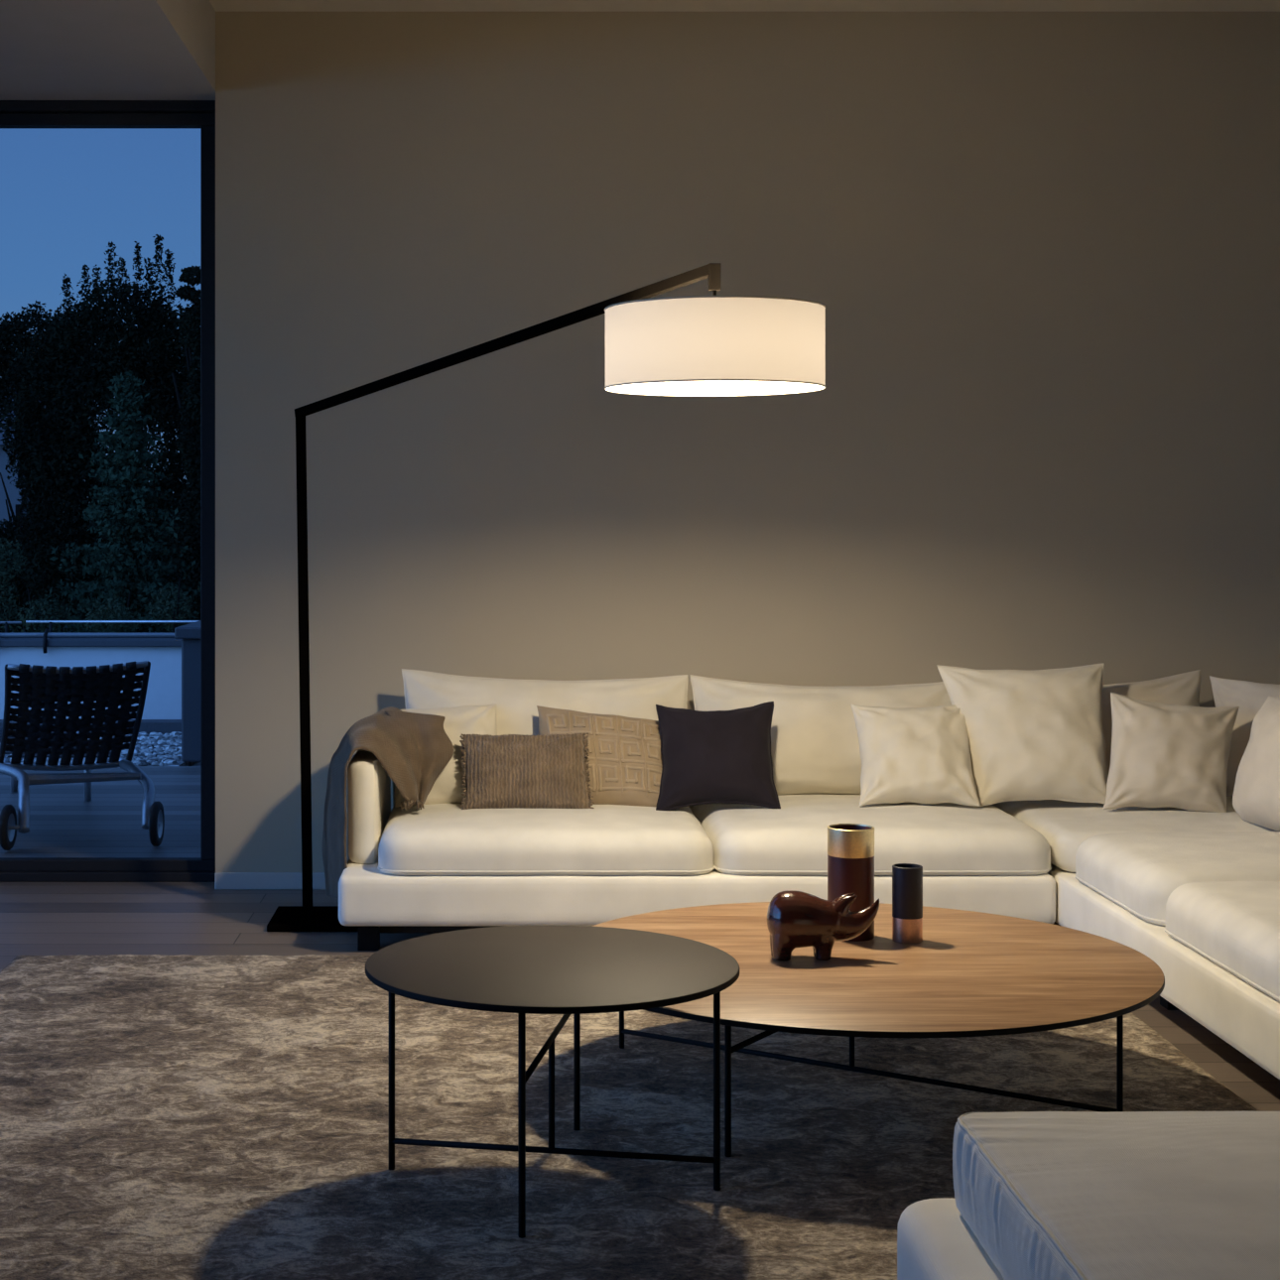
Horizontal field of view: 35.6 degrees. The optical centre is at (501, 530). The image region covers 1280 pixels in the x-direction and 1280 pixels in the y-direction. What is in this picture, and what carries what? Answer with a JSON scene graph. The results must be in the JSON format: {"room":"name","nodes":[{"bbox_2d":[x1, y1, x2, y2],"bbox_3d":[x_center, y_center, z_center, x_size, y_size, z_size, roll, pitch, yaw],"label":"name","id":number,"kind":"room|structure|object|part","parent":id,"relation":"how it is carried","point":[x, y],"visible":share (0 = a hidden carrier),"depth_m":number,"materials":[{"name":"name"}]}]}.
{"room":"living room","nodes":[
{"label":"living room","id":0,"kind":"room"},
{"bbox_2d":[0,882,1279,1111],"bbox_3d":[-0.225,1.260,2.325,6.550,0.120,9.250,0,0,0],"label":"floor","id":1,"kind":"structure","parent":0,"point":[37,918],"depth_m":5.92,"materials":[{"name":"brown wood"}]},
{"bbox_2d":[266,262,825,931],"bbox_3d":[0.040,0.277,5.448,0.576,1.846,2.140,0,0,-38],"label":"floor lamp","id":2,"kind":"object","parent":1,"relation":"on","point":[713,345],"visible":0.98,"depth_m":4.67,"materials":[{"name":"black metal"}]},
{"bbox_3d":[-0.053,-0.497,5.442,0.025,0.298,1.720,0,0,-42],"label":"arm","id":3,"kind":"part","parent":2,"relation":"part of","materials":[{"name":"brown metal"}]},
{"bbox_3d":[0.516,-0.536,4.800,0.533,0.004,0.533,0,0,0],"label":"shade trim","id":4,"kind":"part","parent":2,"relation":"part of","materials":[{"name":"beige fabric"}]},
{"bbox_3d":[0.516,-0.345,4.800,0.533,0.004,0.533,0,0,0],"label":"shade trim","id":5,"kind":"part","parent":2,"relation":"part of","materials":[{"name":"beige fabric"}]},
{"bbox_3d":[0.516,-0.441,4.800,0.529,0.191,0.529,0,0,0],"label":"lamp shade","id":6,"kind":"part","parent":2,"relation":"part of","materials":[{"name":"white fabric"}]},
{"bbox_2d":[0,954,1258,1279],"bbox_3d":[0.101,1.189,3.536,2.930,0.014,4.082,0,0,0],"label":"area rug","id":7,"kind":"object","parent":1,"relation":"on","point":[180,1116],"visible":0.58,"depth_m":3.96,"materials":[{"name":"grey carpet"}]},
{"bbox_2d":[365,924,739,1238],"bbox_3d":[0.092,0.988,3.628,0.682,0.400,0.682,0,0,0],"label":"coffee table","id":8,"kind":"object","parent":7,"relation":"on","point":[567,970],"visible":1,"depth_m":3.58,"materials":[{"name":"black metal"}]},
{"bbox_3d":[-0.203,0.994,3.685,0.012,0.388,0.012,0,0,0],"label":"leg","id":9,"kind":"part","parent":8,"relation":"part of","materials":[{"name":"black metal"}]},
{"bbox_3d":[0.035,0.994,3.333,0.012,0.388,0.012,0,0,0],"label":"leg","id":10,"kind":"part","parent":8,"relation":"part of","materials":[{"name":"black metal"}]},
{"bbox_3d":[0.092,1.030,3.628,0.012,0.205,0.011,0,0,0],"label":"post","id":11,"kind":"part","parent":8,"relation":"part of","materials":[{"name":"black metal"}]},
{"bbox_3d":[0.150,0.994,3.924,0.012,0.388,0.012,0,0,0],"label":"leg","id":12,"kind":"part","parent":8,"relation":"part of","materials":[{"name":"black metal"}]},
{"bbox_3d":[0.388,0.994,3.571,0.012,0.388,0.012,0,0,0],"label":"leg","id":13,"kind":"part","parent":8,"relation":"part of","materials":[{"name":"black metal"}]},
{"bbox_2d":[592,901,1164,1156],"bbox_3d":[0.749,1.048,4.237,1.268,0.279,1.268,0,0,0],"label":"coffee table","id":14,"kind":"object","parent":7,"relation":"on","point":[971,973],"visible":0.65,"depth_m":4.04,"materials":[{"name":"brown wood"}]},
{"bbox_3d":[0.277,1.054,4.556,0.012,0.267,0.012,0,0,0],"label":"leg","id":15,"kind":"part","parent":14,"relation":"part of","materials":[{"name":"black metal"}]},
{"bbox_3d":[0.430,1.054,3.764,0.012,0.267,0.012,0,0,0],"label":"leg","id":16,"kind":"part","parent":14,"relation":"part of","materials":[{"name":"black metal"}]},
{"bbox_2d":[767,890,879,960],"bbox_3d":[0.684,0.837,4.220,0.239,0.143,0.112,0,0,0],"label":"figurine","id":17,"kind":"object","parent":14,"relation":"on","point":[795,919],"visible":1,"depth_m":4.19,"materials":[{"name":"brown ceramic"}]},
{"bbox_2d":[827,823,874,941],"bbox_3d":[0.783,0.785,4.440,0.104,0.246,0.104,0,0,0],"label":"vase","id":18,"kind":"object","parent":14,"relation":"on","point":[850,846],"visible":0.7,"depth_m":4.40,"materials":[{"name":"paint"}]},
{"bbox_3d":[0.749,1.068,4.237,0.012,0.160,0.011,0,0,0],"label":"post","id":19,"kind":"part","parent":14,"relation":"part of","materials":[{"name":"black metal"}]},
{"bbox_2d":[892,863,922,943],"bbox_3d":[0.901,0.826,4.400,0.067,0.166,0.067,0,0,0],"label":"vase","id":20,"kind":"object","parent":14,"relation":"on","point":[907,878],"visible":1,"depth_m":4.37,"materials":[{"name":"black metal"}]},
{"bbox_3d":[1.222,1.054,3.918,0.012,0.267,0.012,0,0,0],"label":"leg","id":21,"kind":"part","parent":14,"relation":"part of","materials":[{"name":"black metal"}]},
{"bbox_2d":[896,1111,1279,1279],"bbox_3d":[1.036,0.993,2.090,0.930,0.388,1.682,0,0,0],"label":"ottoman","id":22,"kind":"object","parent":7,"relation":"on","point":[1039,1195],"visible":1,"depth_m":2.53,"materials":[{"name":"white fabric"}]},
{"bbox_2d":[338,749,1279,1079],"bbox_3d":[1.169,0.919,4.925,3.264,0.562,3.353,0,0,0],"label":"sectional sofa","id":23,"kind":"object","parent":1,"relation":"on","point":[1197,894],"visible":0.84,"depth_m":5.60,"materials":[{"name":"white fabric"}]},
{"bbox_3d":[-0.380,1.155,5.700,0.060,0.090,0.060,0,0,0],"label":"leg","id":24,"kind":"part","parent":23,"relation":"part of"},
{"bbox_3d":[-0.407,0.825,6.180,0.092,0.312,0.761,0,0,0],"label":"arm","id":25,"kind":"part","parent":23,"relation":"part of","materials":[{"name":"white fabric"}]},
{"bbox_2d":[321,706,453,897],"bbox_3d":[-0.340,0.853,6.068,0.397,0.581,0.573,0,0,-13],"label":"throw blanket","id":26,"kind":"object","parent":23,"relation":"on","point":[414,748],"visible":0.99,"depth_m":5.97,"materials":[{"name":"beige fabric"}]},
{"bbox_2d":[394,703,497,807],"bbox_3d":[-0.172,0.707,6.223,0.386,0.312,0.255,0,0,0],"label":"cushion","id":27,"kind":"object","parent":23,"relation":"on","point":[464,719],"visible":0.32,"depth_m":6.20,"materials":[{"name":"beige fabric"}]},
{"bbox_3d":[0.575,1.137,5.730,1.950,0.045,0.020,0,0,0],"label":"rail","id":28,"kind":"part","parent":23,"relation":"part of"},
{"bbox_2d":[459,732,594,809],"bbox_3d":[0.077,0.734,6.048,0.412,0.224,0.176,0,0,0],"label":"cushion","id":29,"kind":"object","parent":23,"relation":"on","point":[510,771],"visible":1,"depth_m":6.00,"materials":[{"name":"brown fabric"}]},
{"bbox_2d":[401,668,688,735],"bbox_3d":[0.147,0.662,6.399,0.944,0.424,0.233,0,0,0],"label":"cushion","id":30,"kind":"object","parent":23,"relation":"on","point":[516,701],"visible":0.34,"depth_m":6.39,"materials":[{"name":"beige fabric"}]},
{"bbox_2d":[378,803,713,875],"bbox_3d":[0.128,0.906,6.035,0.967,0.140,0.857,0,0,0],"label":"seat cushion","id":31,"kind":"object","parent":23,"relation":"on","point":[437,838],"depth_m":5.63,"materials":[{"name":"white fabric"}]},
{"bbox_2d":[536,705,662,806],"bbox_3d":[0.328,0.704,6.165,0.428,0.300,0.236,0,0,0],"label":"cushion","id":32,"kind":"object","parent":23,"relation":"on","point":[625,767],"visible":0.65,"depth_m":6.12,"materials":[{"name":"beige fabric"}]},
{"bbox_3d":[1.222,0.810,6.535,3.155,0.343,0.133,0,0,0],"label":"backrest","id":33,"kind":"part","parent":23,"relation":"part of","materials":[{"name":"white fabric"}]},
{"bbox_2d":[655,701,780,810],"bbox_3d":[0.660,0.694,6.095,0.384,0.324,0.222,0,0,0],"label":"cushion","id":34,"kind":"object","parent":23,"relation":"on","point":[712,756],"visible":1,"depth_m":6.04,"materials":[{"name":"fabric"}]},
{"bbox_2d":[690,674,952,795],"bbox_3d":[1.070,0.672,6.397,0.906,0.405,0.236,0,0,0],"label":"cushion","id":35,"kind":"object","parent":23,"relation":"on","point":[815,746],"visible":0.48,"depth_m":6.34,"materials":[{"name":"beige fabric"}]},
{"bbox_2d":[691,793,1050,875],"bbox_3d":[1.093,0.906,6.035,0.966,0.140,0.859,0,0,0],"label":"seat cushion","id":36,"kind":"object","parent":23,"relation":"on","point":[945,838],"depth_m":5.64,"materials":[{"name":"white fabric"}]},
{"bbox_2d":[850,703,980,806],"bbox_3d":[1.280,0.689,6.125,0.386,0.298,0.245,0,0,0],"label":"cushion","id":37,"kind":"object","parent":23,"relation":"on","point":[920,755],"visible":1,"depth_m":6.05,"materials":[{"name":"beige fabric"}]},
{"bbox_2d":[936,663,1108,805],"bbox_3d":[1.649,0.631,6.179,0.529,0.422,0.276,0,0,0],"label":"cushion","id":38,"kind":"object","parent":23,"relation":"on","point":[1036,734],"visible":0.94,"depth_m":6.11,"materials":[{"name":"beige fabric"}]},
{"bbox_2d":[993,796,1277,872],"bbox_3d":[2.112,0.911,6.040,1.072,0.130,0.857,0,0,0],"label":"seat cushion","id":39,"kind":"object","parent":23,"relation":"on","point":[1064,826],"depth_m":5.83,"materials":[{"name":"white fabric"}]},
{"bbox_2d":[1102,669,1200,772],"bbox_3d":[1.908,0.667,6.409,0.763,0.428,0.202,0,0,0],"label":"cushion","id":40,"kind":"object","parent":23,"relation":"on","point":[1184,689],"visible":0.15,"depth_m":6.42,"materials":[{"name":"beige fabric"}]},
{"bbox_3d":[1.700,1.155,5.000,0.060,0.090,0.060,0,0,0],"label":"leg","id":41,"kind":"part","parent":23,"relation":"part of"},
{"bbox_2d":[1102,692,1239,812],"bbox_3d":[2.052,0.682,6.066,0.480,0.359,0.225,0,0,0],"label":"cushion","id":42,"kind":"object","parent":23,"relation":"on","point":[1163,755],"visible":0.99,"depth_m":6.01,"materials":[{"name":"beige fabric"}]},
{"bbox_2d":[1075,831,1279,925],"bbox_3d":[2.120,0.899,5.230,1.049,0.154,0.748,0,0,0],"label":"seat cushion","id":43,"kind":"object","parent":23,"relation":"on","point":[1130,877],"depth_m":5.13,"materials":[{"name":"white fabric"}]},
{"bbox_2d":[1165,881,1279,1002],"bbox_3d":[2.121,0.901,4.081,1.049,0.149,1.571,0,0,0],"label":"seat cushion","id":44,"kind":"object","parent":23,"relation":"on","point":[1228,932],"depth_m":4.45,"materials":[{"name":"white fabric"}]},
{"bbox_2d":[1209,675,1279,796],"bbox_3d":[2.439,0.662,6.216,0.442,0.395,0.148,0,0,35],"label":"cushion","id":45,"kind":"object","parent":23,"relation":"on","point":[1249,697],"visible":0.41,"depth_m":6.26,"materials":[{"name":"beige fabric"}]},
{"bbox_2d":[1232,696,1279,831],"bbox_3d":[2.282,0.662,5.403,0.289,0.395,0.933,0,0,-10],"label":"cushion","id":46,"kind":"object","parent":23,"relation":"on","point":[1256,792],"visible":0.99,"depth_m":5.59,"materials":[{"name":"beige fabric"}]},
{"bbox_2d":[209,0,1279,11],"bbox_3d":[-0.275,-1.840,2.275,6.850,0.200,9.350,0,0,0],"label":"ceiling","id":47,"kind":"structure","parent":0,"point":[218,5],"depth_m":6.56,"materials":[{"name":"paint"}]},
{"bbox_2d":[215,11,1279,872],"bbox_3d":[1.096,-0.220,6.800,4.108,3.040,0.300,0,0,0],"label":"wall","id":48,"kind":"structure","parent":0,"point":[1040,250],"depth_m":6.65,"materials":[{"name":"beige paint"}]},
{"bbox_2d":[0,100,215,882],"bbox_3d":[-2.179,-0.136,6.835,2.442,2.672,0.110,0,0,0],"label":"window","id":49,"kind":"structure","parent":48,"relation":"in","point":[14,114],"depth_m":6.80,"materials":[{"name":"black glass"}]},
{"bbox_3d":[-2.179,-1.411,6.830,2.442,0.042,0.060,0,0,0],"label":"frame","id":50,"kind":"part","parent":49,"relation":"part of","materials":[{"name":"black metal"}]},
{"bbox_3d":[-2.179,-1.454,6.835,2.442,0.036,0.110,0,0,0],"label":"frame","id":51,"kind":"part","parent":49,"relation":"part of","materials":[{"name":"black metal"}]},
{"bbox_3d":[-2.179,1.149,6.830,2.442,0.039,0.060,0,0,0],"label":"frame","id":52,"kind":"part","parent":49,"relation":"part of","materials":[{"name":"black metal"}]},
{"bbox_3d":[-2.179,1.184,6.835,2.442,0.032,0.110,0,0,0],"label":"frame","id":53,"kind":"part","parent":49,"relation":"part of","materials":[{"name":"black metal"}]},
{"bbox_3d":[-0.994,-0.131,6.830,0.072,2.519,0.060,0,0,0],"label":"frame","id":54,"kind":"part","parent":49,"relation":"part of","materials":[{"name":"black metal"}]},
{"bbox_2d":[0,0,215,100],"bbox_3d":[-2.329,-1.606,2.375,2.742,0.268,9.150,0,0,0],"label":"ceiling","id":55,"kind":"structure","parent":48,"relation":"attached to","point":[51,50],"depth_m":6.17,"materials":[{"name":"paint"}]},
{"bbox_2d":[214,872,325,890],"bbox_3d":[0.996,1.172,6.642,3.908,0.056,0.016,0,0,0],"label":"baseboard","id":56,"kind":"structure","parent":48,"relation":"attached to","point":[222,880],"depth_m":6.63,"materials":[{"name":"paint"}]},
{"label":"outside","id":57,"kind":"structure","parent":0,"visible":0},
{"bbox_3d":[0.000,4.400,66.100,120.000,0.400,107.800,0,0,0],"label":"terrain","id":58,"kind":"structure","parent":57,"visible":0},
{"bbox_2d":[0,536,27,633],"bbox_3d":[-4.510,2.063,17.997,0.501,4.300,0.509,0,0,40],"label":"shrub","id":59,"kind":"object","parent":58,"relation":"on","point":[17,561],"visible":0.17,"depth_m":17.98,"materials":[{"name":"green plant"}]},
{"bbox_2d":[0,391,54,633],"bbox_3d":[-20.200,-0.754,75.000,6.200,9.908,6.800,0,0,0],"label":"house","id":60,"kind":"structure","parent":58,"relation":"on","point":[13,493],"depth_m":71.99,"materials":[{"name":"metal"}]},
{"bbox_2d":[0,299,77,633],"bbox_3d":[-15.140,-1.401,59.996,5.598,11.208,4.125,0,0,0],"label":"broadleaf tree","id":61,"kind":"object","parent":58,"relation":"on","point":[11,345],"visible":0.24,"depth_m":59.28,"materials":[{"name":"green plant"}]},
{"bbox_2d":[16,589,72,633],"bbox_3d":[-3.658,2.417,16.008,0.466,3.897,0.465,0,0,24],"label":"shrub","id":62,"kind":"object","parent":58,"relation":"on","point":[29,614],"visible":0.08,"depth_m":15.95,"materials":[{"name":"green plant"}]},
{"bbox_2d":[0,234,199,633],"bbox_3d":[-8.617,-1.282,45.133,4.924,10.968,4.469,0,0,36],"label":"broadleaf tree","id":63,"kind":"object","parent":58,"relation":"on","point":[56,474],"visible":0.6,"depth_m":44.22,"materials":[{"name":"green plant"}]},
{"bbox_2d":[83,592,138,633],"bbox_3d":[-3.040,2.413,15.498,0.448,3.856,0.457,0,0,0],"label":"shrub","id":64,"kind":"object","parent":58,"relation":"on","point":[110,607],"visible":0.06,"depth_m":15.45,"materials":[{"name":"green plant"}]},
{"bbox_2d":[38,370,200,633],"bbox_3d":[-4.843,1.076,25.950,3.216,6.367,3.302,0,0,22],"label":"conifer tree","id":65,"kind":"object","parent":58,"relation":"on","point":[116,555],"visible":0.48,"depth_m":25.84,"materials":[{"name":"green plant"}]},
{"bbox_2d":[147,578,192,633],"bbox_3d":[-2.723,2.373,16.489,0.429,3.959,0.416,0,0,0],"label":"shrub","id":66,"kind":"object","parent":58,"relation":"on","point":[179,599],"visible":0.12,"depth_m":16.45,"materials":[{"name":"green plant"}]},
{"bbox_2d":[166,265,200,625],"bbox_3d":[-5.618,-0.447,38.006,1.556,9.298,1.478,0,0,0],"label":"pine tree","id":67,"kind":"object","parent":58,"relation":"on","point":[189,506],"visible":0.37,"depth_m":37.72,"materials":[{"name":"green plant"}]},
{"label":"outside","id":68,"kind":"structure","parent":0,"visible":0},
{"bbox_3d":[-5.000,1.480,9.555,18.000,0.440,5.290,0,0,0],"label":"terrace slab","id":69,"kind":"object","parent":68,"visible":0},
{"bbox_2d":[0,646,181,719],"bbox_3d":[-7.830,0.980,12.100,12.340,0.560,0.200,0,0,0],"label":"parapet","id":70,"kind":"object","parent":69,"relation":"on","point":[163,701],"depth_m":12.00,"materials":[{"name":"white paint"}]},
{"bbox_2d":[0,638,181,646],"bbox_3d":[-7.830,0.677,12.100,12.340,0.045,0.280,0,0,0],"label":"coping","id":71,"kind":"object","parent":70,"relation":"on","point":[4,642],"depth_m":11.96,"materials":[{"name":"metal"}]},
{"bbox_2d":[0,620,198,653],"bbox_3d":[-6.450,0.643,12.029,11.100,0.191,0.202,0,0,0],"label":"terrace railing","id":72,"kind":"object","parent":71,"relation":"on","point":[46,635],"visible":0.65,"depth_m":12.01,"materials":[{"name":"silver metal"}]},
{"bbox_3d":[-3.020,0.627,12.120,0.018,0.145,0.018,0,0,-22],"label":"post","id":73,"kind":"part","parent":72,"relation":"part of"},
{"bbox_3d":[-7.465,0.560,12.120,9.070,0.016,0.016,0,0,0],"label":"rail","id":74,"kind":"part","parent":72,"relation":"part of","materials":[{"name":"silver metal"}]},
{"bbox_3d":[-2.750,0.627,12.120,0.018,0.145,0.018,0,0,-22],"label":"post","id":75,"kind":"part","parent":72,"relation":"part of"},
{"bbox_3d":[-6.850,0.633,12.020,10.300,0.032,0.032,0,0,0],"label":"rail","id":76,"kind":"part","parent":72,"relation":"part of","materials":[{"name":"grey metal"}]},
{"bbox_3d":[-1.900,0.555,12.120,2.000,0.016,0.016,0,0,0],"label":"rail","id":77,"kind":"part","parent":72,"relation":"part of","materials":[{"name":"silver metal"}]},
{"bbox_2d":[0,719,181,734],"bbox_3d":[-7.830,1.200,11.900,12.340,0.120,0.200,0,0,0],"label":"kerb","id":78,"kind":"object","parent":69,"relation":"on","point":[164,726],"depth_m":11.80,"materials":[{"name":"concrete"}]},
{"bbox_2d":[0,766,200,857],"bbox_3d":[-6.250,1.232,8.540,15.500,0.056,3.220,0,0,0],"label":"deck","id":79,"kind":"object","parent":69,"relation":"on","point":[62,824],"depth_m":8.38,"materials":[{"name":"grey wood"}]},
{"bbox_2d":[0,660,164,850],"bbox_3d":[-1.862,0.848,8.335,0.668,0.707,1.992,0,0,-17],"label":"lounger","id":80,"kind":"object","parent":79,"relation":"on","point":[65,739],"visible":1,"depth_m":7.72,"materials":[{"name":"fabric"}]},
{"bbox_3d":[-1.927,0.724,7.718,0.038,0.439,0.468,0,0,-18],"label":"frame","id":81,"kind":"part","parent":80,"relation":"part of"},
{"bbox_3d":[-2.237,1.068,9.110,0.032,0.267,0.052,0,0,0],"label":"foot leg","id":82,"kind":"part","parent":80,"relation":"part of","materials":[{"name":"metal"}]},
{"bbox_3d":[-1.904,1.025,7.695,0.087,0.230,0.554,0,0,-30],"label":"wheel leg","id":83,"kind":"part","parent":80,"relation":"part of","materials":[{"name":"metal"}]},
{"bbox_3d":[-1.751,0.942,7.955,0.507,0.040,0.024,0,0,-6],"label":"frame","id":84,"kind":"part","parent":80,"relation":"part of","materials":[{"name":"metal"}]},
{"bbox_3d":[-1.603,0.518,7.520,0.526,0.048,0.022,0,0,-4],"label":"frame","id":85,"kind":"part","parent":80,"relation":"part of","materials":[{"name":"metal"}]},
{"bbox_3d":[-1.837,1.068,8.810,0.032,0.267,0.052,0,0,0],"label":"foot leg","id":86,"kind":"part","parent":80,"relation":"part of","materials":[{"name":"metal"}]},
{"bbox_3d":[-1.407,1.024,7.733,0.075,0.230,0.422,0,0,-23],"label":"wheel leg","id":87,"kind":"part","parent":80,"relation":"part of","materials":[{"name":"metal"}]},
{"bbox_3d":[-1.414,0.718,7.764,0.039,0.446,0.484,0,0,-20],"label":"frame","id":88,"kind":"part","parent":80,"relation":"part of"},
{"bbox_2d":[8,734,195,766],"bbox_3d":[-7.830,1.235,10.975,12.340,0.050,1.650,0,0,0],"label":"gravel strip","id":89,"kind":"object","parent":69,"relation":"on","point":[180,762],"visible":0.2,"depth_m":10.36,"materials":[{"name":"grey gravel"}]},
{"bbox_2d":[4,731,181,766],"bbox_3d":[-2.950,1.196,10.989,2.554,0.017,1.621,0,0,0],"label":"gravel","id":90,"kind":"object","parent":89,"relation":"on","point":[154,750],"visible":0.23,"depth_m":10.82,"materials":[{"name":"grey gravel"}]},
{"bbox_2d":[174,620,200,762],"bbox_3d":[-1.320,0.850,10.984,0.740,0.700,1.492,0,0,0],"label":"pillar","id":91,"kind":"structure","parent":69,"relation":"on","point":[190,634],"depth_m":10.30,"materials":[{"name":"metal"}]},
{"bbox_3d":[-1.320,0.530,11.000,0.740,0.060,1.460,0,0,0],"label":"lid","id":92,"kind":"part","parent":91,"relation":"part of","materials":[{"name":"metal"}]}
]}

